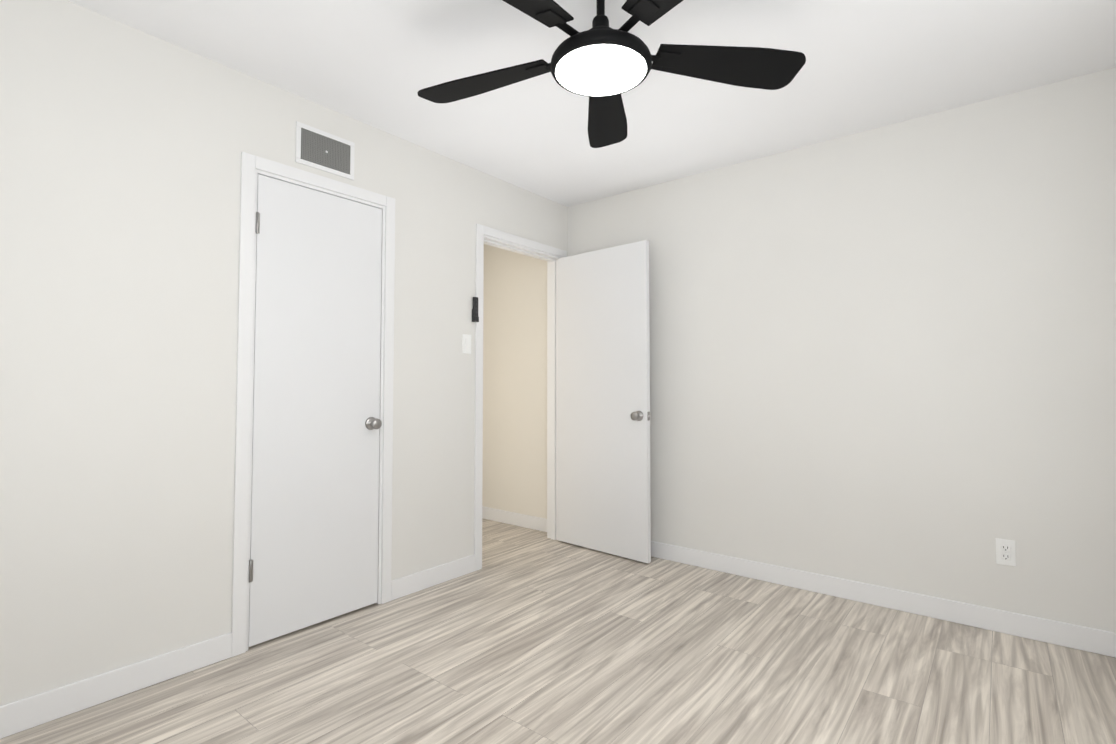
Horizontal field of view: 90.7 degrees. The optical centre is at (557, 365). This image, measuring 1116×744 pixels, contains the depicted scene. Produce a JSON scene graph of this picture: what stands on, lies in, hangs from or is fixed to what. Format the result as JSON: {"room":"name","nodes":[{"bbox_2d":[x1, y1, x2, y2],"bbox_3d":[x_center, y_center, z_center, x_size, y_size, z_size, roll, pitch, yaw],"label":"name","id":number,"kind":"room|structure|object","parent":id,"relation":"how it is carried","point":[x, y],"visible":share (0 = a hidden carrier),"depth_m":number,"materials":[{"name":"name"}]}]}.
{"room":"empty bedroom","nodes":[
{"label":"empty bedroom","id":0,"kind":"room"},
{"bbox_2d":[0,0,567,705],"bbox_3d":[-1.140,-0.016,2.685,0.120,2.460,3.730,-2,-3,39],"label":"wall","id":1,"kind":"structure","parent":0,"point":[122,146],"depth_m":2.08,"materials":[{"name":"paint"}]},
{"bbox_2d":[0,632,231,738],"bbox_3d":[-1.763,1.132,1.759,0.012,0.100,1.329,-2,-3,39],"label":"baseboard","id":2,"kind":"structure","parent":1,"relation":"attached to","point":[37,709],"depth_m":1.96,"materials":[{"name":"paint"}]},
{"bbox_2d":[231,152,394,656],"bbox_3d":[-1.161,0.181,2.651,0.120,2.064,0.661,-2,-3,39],"label":"door frame","id":3,"kind":"structure","parent":1,"relation":"in","point":[267,174],"depth_m":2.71,"materials":[{"name":"paint"}]},
{"bbox_2d":[248,174,381,646],"bbox_3d":[-1.107,0.184,2.603,0.100,2.032,0.627,-2,-3,39],"label":"closet door","id":4,"kind":"structure","parent":1,"relation":"in","point":[317,425],"depth_m":2.58,"materials":[{"name":"paint"}]},
{"bbox_2d":[295,121,354,179],"bbox_3d":[-1.113,-1.028,2.651,0.010,0.191,0.293,-2,-3,39],"label":"air vent","id":5,"kind":"object","parent":1,"relation":"in","point":[316,148],"visible":1,"depth_m":2.64,"materials":[{"name":"metal"}]},
{"bbox_2d":[391,555,474,600],"bbox_3d":[-0.688,1.180,3.102,0.012,0.100,0.587,-2,-3,39],"label":"baseboard","id":6,"kind":"structure","parent":1,"relation":"attached to","point":[416,582],"depth_m":3.07,"materials":[{"name":"paint"}]},
{"bbox_2d":[462,334,470,353],"bbox_3d":[-0.548,-0.133,3.324,0.012,0.115,0.070,-2,-3,39],"label":"light switch","id":7,"kind":"object","parent":1,"relation":"attached to","point":[466,343],"visible":1,"depth_m":3.32,"materials":[{"name":"white plastic"}]},
{"bbox_2d":[472,297,478,321],"bbox_3d":[-0.505,-0.345,3.374,0.024,0.152,0.040,-2,-3,39],"label":"remote","id":8,"kind":"object","parent":1,"relation":"attached to","point":[475,317],"visible":1,"depth_m":3.36,"materials":[{"name":"black plastic"}]},
{"bbox_2d":[474,224,566,570],"bbox_3d":[-0.268,0.193,3.757,0.132,2.119,0.906,-2,-3,39],"label":"door frame","id":9,"kind":"structure","parent":1,"relation":"in","point":[552,396],"depth_m":3.83,"materials":[{"name":"paint"}]},
{"bbox_2d":[558,240,650,562],"bbox_3d":[0.292,0.224,3.740,0.780,2.032,0.165,-2,-3,43],"label":"entry door","id":10,"kind":"structure","parent":1,"relation":"in","point":[604,498],"depth_m":3.69,"materials":[{"name":"paint"}]},
{"bbox_2d":[0,518,1115,743],"bbox_3d":[-0.246,1.224,2.117,4.430,0.060,4.030,-2,-3,39],"label":"floor","id":11,"kind":"structure","parent":0,"point":[528,636],"depth_m":2.13,"materials":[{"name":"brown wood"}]},
{"bbox_2d":[68,0,1115,206],"bbox_3d":[0.139,-1.329,1.785,3.300,0.100,3.850,-2,-3,39],"label":"ceiling","id":12,"kind":"structure","parent":0,"point":[868,64],"depth_m":2.31,"materials":[{"name":"paint"}]},
{"bbox_2d":[417,0,805,147],"bbox_3d":[0.102,-1.108,1.756,1.352,0.344,1.323,-2,-3,39],"label":"fan","id":13,"kind":"object","parent":12,"relation":"hanging from","point":[602,64],"visible":1,"depth_m":1.82,"materials":[{"name":"black wood"}]},
{"bbox_2d":[482,67,1115,632],"bbox_3d":[0.920,0.017,3.617,4.430,2.460,0.300,-2,-3,39],"label":"wall","id":14,"kind":"structure","parent":0,"point":[882,357],"depth_m":2.82,"materials":[{"name":"paint"}]},
{"bbox_2d":[482,506,546,531],"bbox_3d":[-0.330,1.227,4.413,0.830,0.100,0.012,-2,-3,39],"label":"baseboard","id":15,"kind":"structure","parent":14,"relation":"attached to","point":[520,520],"depth_m":4.42,"materials":[{"name":"paint"}]},
{"bbox_2d":[651,541,1115,657],"bbox_3d":[1.264,1.180,3.100,3.060,0.100,0.012,-2,-3,39],"label":"baseboard","id":16,"kind":"structure","parent":14,"relation":"attached to","point":[1093,640],"depth_m":2.72,"materials":[{"name":"paint"}]},
{"bbox_2d":[996,538,1015,566],"bbox_3d":[2.030,0.845,2.501,0.070,0.115,0.008,-2,-3,39],"label":"duplex electrical outlet","id":17,"kind":"object","parent":14,"relation":"attached to","point":[1005,552],"visible":1,"depth_m":2.50,"materials":[{"name":"white plastic"}]}
]}

